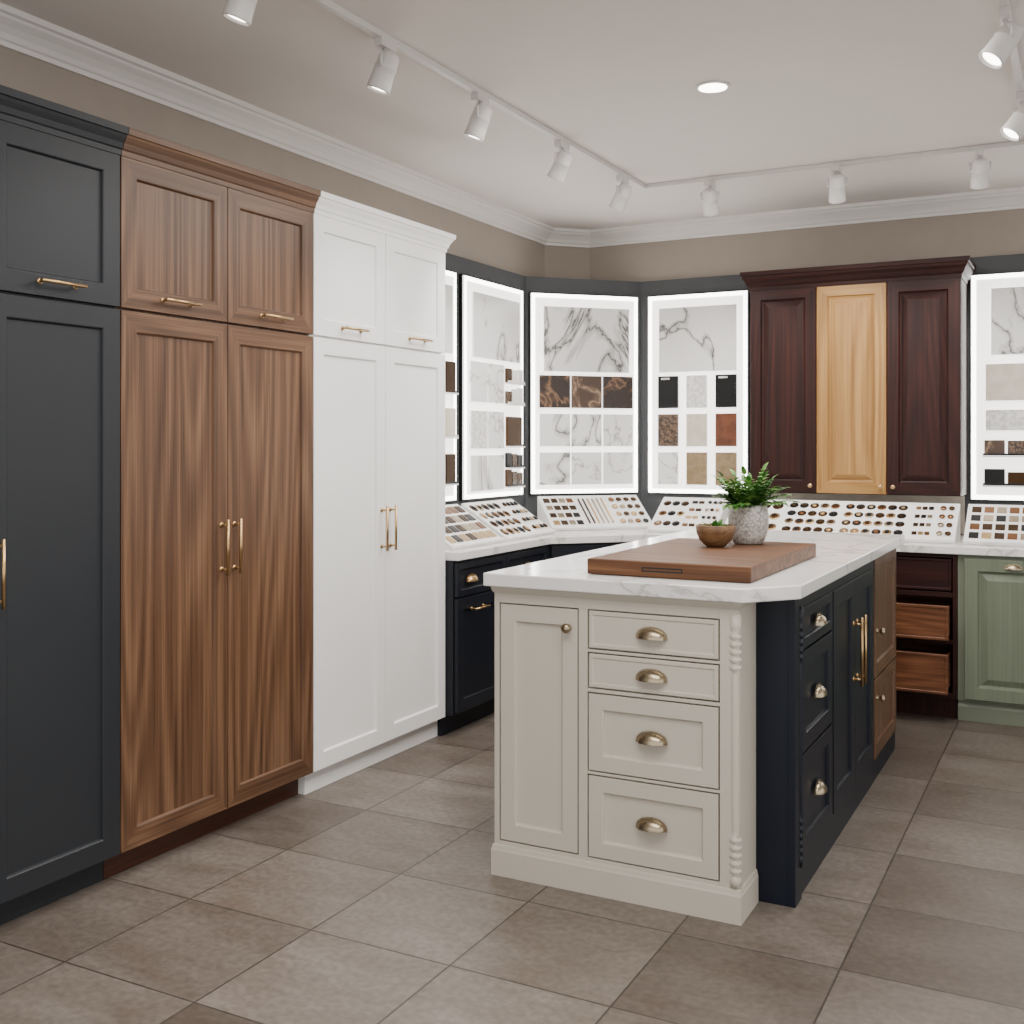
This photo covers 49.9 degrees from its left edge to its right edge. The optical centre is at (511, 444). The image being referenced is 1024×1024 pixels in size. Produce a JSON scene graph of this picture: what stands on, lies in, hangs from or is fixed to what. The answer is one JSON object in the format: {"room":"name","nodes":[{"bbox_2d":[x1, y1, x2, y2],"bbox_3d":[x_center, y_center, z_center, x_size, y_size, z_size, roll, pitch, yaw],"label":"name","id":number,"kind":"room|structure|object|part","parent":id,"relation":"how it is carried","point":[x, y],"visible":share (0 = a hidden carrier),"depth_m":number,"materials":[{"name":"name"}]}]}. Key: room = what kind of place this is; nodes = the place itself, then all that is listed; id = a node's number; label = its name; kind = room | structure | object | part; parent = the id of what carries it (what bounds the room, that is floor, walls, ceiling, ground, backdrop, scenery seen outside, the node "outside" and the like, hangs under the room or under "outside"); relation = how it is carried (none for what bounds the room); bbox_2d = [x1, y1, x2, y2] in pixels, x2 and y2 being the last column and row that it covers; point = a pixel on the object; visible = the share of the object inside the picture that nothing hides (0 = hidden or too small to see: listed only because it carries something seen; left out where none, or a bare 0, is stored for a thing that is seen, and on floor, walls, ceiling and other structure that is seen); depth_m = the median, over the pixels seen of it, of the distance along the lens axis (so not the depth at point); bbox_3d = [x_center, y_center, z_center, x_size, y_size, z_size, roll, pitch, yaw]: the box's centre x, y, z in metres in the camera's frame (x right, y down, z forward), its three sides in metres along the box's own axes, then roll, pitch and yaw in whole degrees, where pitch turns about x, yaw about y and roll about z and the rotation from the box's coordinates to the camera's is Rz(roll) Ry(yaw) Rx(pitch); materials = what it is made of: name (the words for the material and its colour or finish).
{"room":"store","nodes":[
{"label":"store","id":0,"kind":"room"},
{"bbox_2d":[0,46,544,530],"bbox_3d":[-1.799,-0.017,3.402,0.150,2.733,8.350,0,0,28],"label":"wall","id":1,"kind":"structure","parent":0,"point":[477,241],"depth_m":4.62,"materials":[{"name":"beige paint"}]},
{"bbox_2d":[445,253,524,520],"bbox_3d":[-0.297,-0.271,6.046,0.050,1.518,1.569,0,0,28],"label":"wall paneling","id":2,"kind":"structure","parent":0,"point":[459,265],"depth_m":6.19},
{"bbox_2d":[441,269,458,501],"bbox_3d":[-0.450,-0.315,5.630,0.064,1.239,0.670,0,0,28],"label":"display","id":3,"kind":"object","parent":2,"relation":"attached to","point":[450,276],"visible":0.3,"depth_m":5.84,"materials":[{"name":"white metal"}]},
{"bbox_2d":[459,274,524,500],"bbox_3d":[-0.095,-0.315,6.305,0.064,1.239,0.715,0,0,28],"label":"display","id":4,"kind":"object","parent":2,"relation":"attached to","point":[491,383],"visible":1,"depth_m":6.22,"materials":[{"name":"white metal"}]},
{"bbox_2d":[0,712,1023,1023],"bbox_3d":[1.054,1.400,2.112,6.400,0.100,8.720,0,0,28],"label":"floor","id":5,"kind":"structure","parent":0,"point":[370,895],"depth_m":3.07,"materials":[{"name":"tile"}]},
{"bbox_2d":[0,85,128,924],"bbox_3d":[-1.607,0.189,3.066,0.495,2.322,0.931,0,0,28],"label":"tall cabinet","id":6,"kind":"object","parent":5,"relation":"on","point":[60,164],"visible":1,"depth_m":3.18,"materials":[{"name":"paint"}]},
{"bbox_3d":[-1.413,-0.931,2.964,0.056,0.082,0.931,0,0,28],"label":"crown moulding","id":7,"kind":"part","parent":6,"relation":"part of","materials":[{"name":"grey paint"}]},
{"bbox_2d":[103,127,320,878],"bbox_3d":[-1.169,0.189,3.899,0.495,2.322,0.947,0,0,28],"label":"tall cabinet","id":8,"kind":"object","parent":5,"relation":"on","point":[216,307],"visible":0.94,"depth_m":3.73,"materials":[{"name":"brown wood"}]},
{"bbox_3d":[-0.975,-0.931,3.797,0.056,0.082,0.947,0,0,28],"label":"crown moulding","id":9,"kind":"part","parent":8,"relation":"part of","materials":[{"name":"brown wood"}]},
{"bbox_2d":[298,191,455,794],"bbox_3d":[-0.713,0.189,4.767,0.495,2.322,1.011,0,0,28],"label":"tall cabinet","id":10,"kind":"object","parent":5,"relation":"on","point":[378,335],"visible":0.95,"depth_m":4.59,"materials":[{"name":"paint"}]},
{"bbox_3d":[-0.710,-0.931,4.766,0.489,0.082,1.011,0,0,28],"label":"crown moulding","id":11,"kind":"part","parent":10,"relation":"part of","materials":[{"name":"white paint"}]},
{"bbox_2d":[437,542,627,735],"bbox_3d":[0.678,0.943,5.784,1.900,0.815,2.148,0,0,28],"label":"base cabinet","id":12,"kind":"object","parent":5,"relation":"on","point":[469,604],"visible":0.16,"depth_m":5.22,"materials":[{"name":"navy paint"},{"name":"brass"},{"name":"white marble"}]},
{"bbox_2d":[445,529,1023,560],"bbox_3d":[1.557,0.514,5.322,3.895,0.039,2.140,0,0,28],"label":"countertop","id":13,"kind":"structure","parent":12,"relation":"on","point":[612,535],"depth_m":5.49,"materials":[{"name":"white stone"}]},
{"bbox_2d":[445,504,504,549],"bbox_3d":[-0.279,0.401,5.456,0.290,0.188,0.500,0,0,28],"label":"rack","id":14,"kind":"object","parent":13,"relation":"on","point":[462,529],"visible":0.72,"depth_m":5.48,"materials":[{"name":"white metal"}]},
{"bbox_2d":[461,499,556,540],"bbox_3d":[-0.009,0.401,5.969,0.290,0.188,0.560,0,0,28],"label":"rack","id":15,"kind":"object","parent":13,"relation":"on","point":[510,521],"visible":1,"depth_m":5.92,"materials":[{"name":"white metal"}]},
{"bbox_2d":[537,495,651,530],"bbox_3d":[0.501,0.401,6.544,0.640,0.188,0.290,0,0,-17],"label":"rack","id":16,"kind":"object","parent":13,"relation":"on","point":[594,512],"visible":0.94,"depth_m":6.53,"materials":[{"name":"white metal"}]},
{"bbox_2d":[647,497,728,532],"bbox_3d":[1.006,0.401,6.289,0.390,0.188,0.290,0,0,28],"label":"rack","id":17,"kind":"object","parent":13,"relation":"on","point":[674,514],"visible":0.83,"depth_m":6.29,"materials":[{"name":"white metal"}]},
{"bbox_2d":[725,499,959,543],"bbox_3d":[1.745,0.401,5.900,1.200,0.188,0.290,0,0,28],"label":"rack","id":18,"kind":"object","parent":13,"relation":"on","point":[919,522],"visible":0.82,"depth_m":5.83,"materials":[{"name":"white metal"}]},
{"bbox_2d":[963,504,1023,545],"bbox_3d":[2.586,0.401,5.458,0.620,0.188,0.290,0,0,28],"label":"rack","id":19,"kind":"object","parent":13,"relation":"on","point":[986,524],"visible":1,"depth_m":5.53,"materials":[{"name":"white metal"}]},
{"bbox_2d":[483,528,904,925],"bbox_3d":[0.831,0.875,4.170,0.956,0.950,2.145,0,0,28],"label":"kitchen island","id":20,"kind":"object","parent":5,"relation":"on","point":[697,748],"visible":0.98,"depth_m":3.28,"materials":[{"name":"beige paint"}]},
{"bbox_2d":[483,528,904,602],"bbox_3d":[0.829,0.420,4.170,0.952,0.041,2.145,0,0,28],"label":"island countertop","id":21,"kind":"structure","parent":20,"relation":"on","point":[838,554],"depth_m":3.40,"materials":[{"name":"stone"}]},
{"bbox_2d":[587,538,815,582],"bbox_3d":[0.659,0.375,3.667,0.515,0.048,0.856,0,0,28],"label":"cutting board","id":22,"kind":"object","parent":21,"relation":"on","point":[678,558],"visible":0.99,"depth_m":3.40,"materials":[{"name":"brown wood"}]},
{"bbox_2d":[696,518,734,546],"bbox_3d":[0.704,0.302,3.801,0.136,0.096,0.139,0,0,28],"label":"wooden bowl","id":23,"kind":"object","parent":22,"relation":"on","point":[714,534],"visible":1,"depth_m":3.75,"materials":[{"name":"brown wood"}]},
{"bbox_2d":[711,462,801,544],"bbox_3d":[0.836,0.205,3.899,0.322,0.290,0.342,0,0,28],"label":"potted plant","id":24,"kind":"object","parent":22,"relation":"on","point":[750,517],"visible":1,"depth_m":3.86,"materials":[{"name":"green plant"}]},
{"bbox_3d":[0.841,0.281,3.913,0.142,0.138,0.142,0,0,28],"label":"pot","id":25,"kind":"part","parent":24,"relation":"part of","materials":[{"name":"stone"}]},
{"bbox_2d":[895,552,957,717],"bbox_3d":[2.062,0.943,5.767,0.561,0.815,0.872,0,0,28],"label":"base cabinet","id":26,"kind":"object","parent":5,"relation":"on","point":[926,656],"visible":0.43,"depth_m":5.41,"materials":[{"name":"brown wood"}]},
{"bbox_3d":[1.979,1.103,5.609,0.510,0.192,0.516,0,0,28],"label":"drawer","id":27,"kind":"part","parent":26,"relation":"part of","materials":[{"name":"brown wood"}]},
{"bbox_3d":[1.993,0.860,5.636,0.510,0.167,0.516,0,0,28],"label":"drawer","id":28,"kind":"part","parent":26,"relation":"part of","materials":[{"name":"brown wood"}]},
{"bbox_3d":[2.053,0.640,5.751,0.510,0.157,0.516,0,0,28],"label":"drawer","id":29,"kind":"part","parent":26,"relation":"part of","materials":[{"name":"brown wood"}]},
{"bbox_2d":[958,554,1023,726],"bbox_3d":[2.962,0.943,5.362,1.404,0.815,0.751,0,0,28],"label":"base cabinet","id":30,"kind":"object","parent":5,"relation":"on","point":[990,588],"visible":0.97,"depth_m":5.31,"materials":[{"name":"paint"}]},
{"bbox_2d":[0,0,1023,229],"bbox_3d":[1.054,-1.433,2.112,6.400,0.100,8.720,0,0,28],"label":"ceiling","id":31,"kind":"structure","parent":0,"point":[812,82],"depth_m":4.22,"materials":[{"name":"paint"}]},
{"bbox_2d":[222,0,257,26],"bbox_3d":[-0.757,-1.270,3.092,0.110,0.179,0.096,0,0,28],"label":"track spotlight","id":32,"kind":"object","parent":31,"relation":"attached to","point":[241,12],"visible":1,"depth_m":3.06,"materials":[{"name":"beige metal"}]},
{"bbox_2d":[366,36,398,95],"bbox_3d":[-0.434,-1.270,3.708,0.110,0.179,0.096,0,0,28],"label":"track spotlight","id":33,"kind":"object","parent":31,"relation":"attached to","point":[382,76],"visible":1,"depth_m":3.67,"materials":[{"name":"beige metal"}]},
{"bbox_2d":[464,92,491,141],"bbox_3d":[-0.132,-1.270,4.283,0.110,0.179,0.096,0,0,28],"label":"track spotlight","id":34,"kind":"object","parent":31,"relation":"attached to","point":[476,129],"visible":1,"depth_m":4.25,"materials":[{"name":"beige metal"}]},
{"bbox_2d":[547,140,572,182],"bbox_3d":[0.215,-1.270,4.949,0.126,0.180,0.099,0,0,28],"label":"track spotlight","id":35,"kind":"object","parent":31,"relation":"attached to","point":[558,171],"visible":1,"depth_m":4.92,"materials":[{"name":"beige metal"}]},
{"bbox_2d":[609,175,631,212],"bbox_3d":[0.550,-1.270,5.586,0.126,0.180,0.099,0,0,28],"label":"track spotlight","id":36,"kind":"object","parent":31,"relation":"attached to","point":[619,201],"visible":1,"depth_m":5.56,"materials":[{"name":"beige metal"}]},
{"bbox_2d":[310,0,1023,189],"bbox_3d":[0.016,-1.371,2.541,1.891,0.022,6.513,0,0,28],"label":"track","id":37,"kind":"object","parent":31,"relation":"attached to","point":[329,5],"depth_m":4.86,"materials":[{"name":"white metal"}]},
{"bbox_2d":[700,179,719,216],"bbox_3d":[1.027,-1.270,5.687,0.099,0.179,0.127,0,0,28],"label":"track spotlight","id":38,"kind":"object","parent":31,"relation":"attached to","point":[710,203],"visible":1,"depth_m":5.66,"materials":[{"name":"beige metal"}]},
{"bbox_2d":[695,80,730,92],"bbox_3d":[0.773,-1.378,4.237,0.136,0.009,0.136,0,0,28],"label":"recessed light","id":39,"kind":"object","parent":31,"relation":"in","point":[712,86],"visible":1,"depth_m":4.22,"materials":[{"name":"beige"}]},
{"bbox_2d":[826,164,847,203],"bbox_3d":[1.595,-1.270,5.388,0.099,0.179,0.127,0,0,28],"label":"track spotlight","id":40,"kind":"object","parent":31,"relation":"attached to","point":[836,186],"visible":1,"depth_m":5.36,"materials":[{"name":"beige metal"}]},
{"bbox_2d":[968,148,991,189],"bbox_3d":[2.166,-1.270,5.088,0.099,0.179,0.127,0,0,28],"label":"track spotlight","id":41,"kind":"object","parent":31,"relation":"attached to","point":[980,169],"visible":1,"depth_m":5.06,"materials":[{"name":"beige metal"}]},
{"bbox_2d":[979,5,1023,68],"bbox_3d":[1.532,-1.270,3.445,0.127,0.179,0.106,0,0,28],"label":"track spotlight","id":42,"kind":"object","parent":31,"relation":"attached to","point":[994,55],"visible":1,"depth_m":3.42,"materials":[{"name":"beige metal"}]},
{"bbox_2d":[1000,91,1023,140],"bbox_3d":[1.964,-1.270,4.268,0.127,0.179,0.106,0,0,28],"label":"track spotlight","id":43,"kind":"object","parent":31,"relation":"attached to","point":[1013,129],"visible":1,"depth_m":4.24,"materials":[{"name":"beige metal"}]},
{"bbox_2d":[545,245,589,278],"bbox_3d":[0.327,-0.017,7.211,0.370,2.733,0.370,0,0,28],"label":"wall","id":44,"kind":"structure","parent":0,"point":[560,261],"depth_m":7.11,"materials":[{"name":"beige paint"}]},
{"bbox_2d":[0,2,1023,247],"bbox_3d":[1.019,-1.333,2.046,6.100,0.100,8.570,0,0,28],"label":"trim","id":45,"kind":"structure","parent":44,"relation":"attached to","point":[24,33],"depth_m":5.34,"materials":[{"name":"white paint"}]},
{"bbox_2d":[525,276,640,516],"bbox_3d":[0.408,-0.271,6.970,0.820,1.518,0.296,0,0,-17],"label":"wall paneling","id":46,"kind":"structure","parent":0,"point":[532,284],"depth_m":6.80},
{"bbox_2d":[529,292,637,494],"bbox_3d":[0.451,-0.315,6.804,0.719,1.239,0.043,0,0,-17],"label":"display","id":47,"kind":"object","parent":46,"relation":"attached to","point":[583,348],"visible":1,"depth_m":6.78,"materials":[{"name":"white metal"}]},
{"bbox_2d":[590,208,1023,534],"bbox_3d":[3.144,-0.017,5.854,5.880,2.733,0.150,0,0,28],"label":"wall","id":48,"kind":"structure","parent":0,"point":[991,233],"depth_m":6.48,"materials":[{"name":"beige paint"}]},
{"bbox_2d":[767,493,964,533],"bbox_3d":[1.972,0.384,6.322,1.170,0.208,0.012,0,0,28],"label":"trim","id":49,"kind":"structure","parent":48,"relation":"attached to","point":[960,500],"depth_m":6.24,"materials":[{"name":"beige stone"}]},
{"bbox_2d":[641,254,1023,524],"bbox_3d":[2.642,-0.271,6.005,4.110,1.518,0.050,0,0,28],"label":"wall paneling","id":50,"kind":"structure","parent":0,"point":[651,503],"depth_m":6.78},
{"bbox_2d":[648,289,749,494],"bbox_3d":[1.134,-0.315,6.743,0.645,1.239,0.044,0,0,28],"label":"display","id":51,"kind":"object","parent":50,"relation":"attached to","point":[699,343],"visible":0.92,"depth_m":6.72,"materials":[{"name":"white metal"}]},
{"bbox_2d":[740,255,975,495],"bbox_3d":[1.916,-0.355,6.131,1.210,1.250,0.373,0,0,28],"label":"upper cabinet","id":52,"kind":"object","parent":50,"relation":"attached to","point":[858,372],"visible":0.98,"depth_m":5.98,"materials":[{"name":"brown wood"}]},
{"bbox_3d":[1.916,-0.927,6.131,1.210,0.105,0.373,0,0,28],"label":"crown moulding","id":53,"kind":"part","parent":52,"relation":"part of","materials":[{"name":"brown wood"}]},
{"bbox_2d":[970,271,1023,501],"bbox_3d":[2.804,-0.315,5.855,0.683,1.239,0.064,0,0,28],"label":"display","id":54,"kind":"object","parent":50,"relation":"attached to","point":[996,299],"visible":0.97,"depth_m":5.94,"materials":[{"name":"white metal"}]}
]}

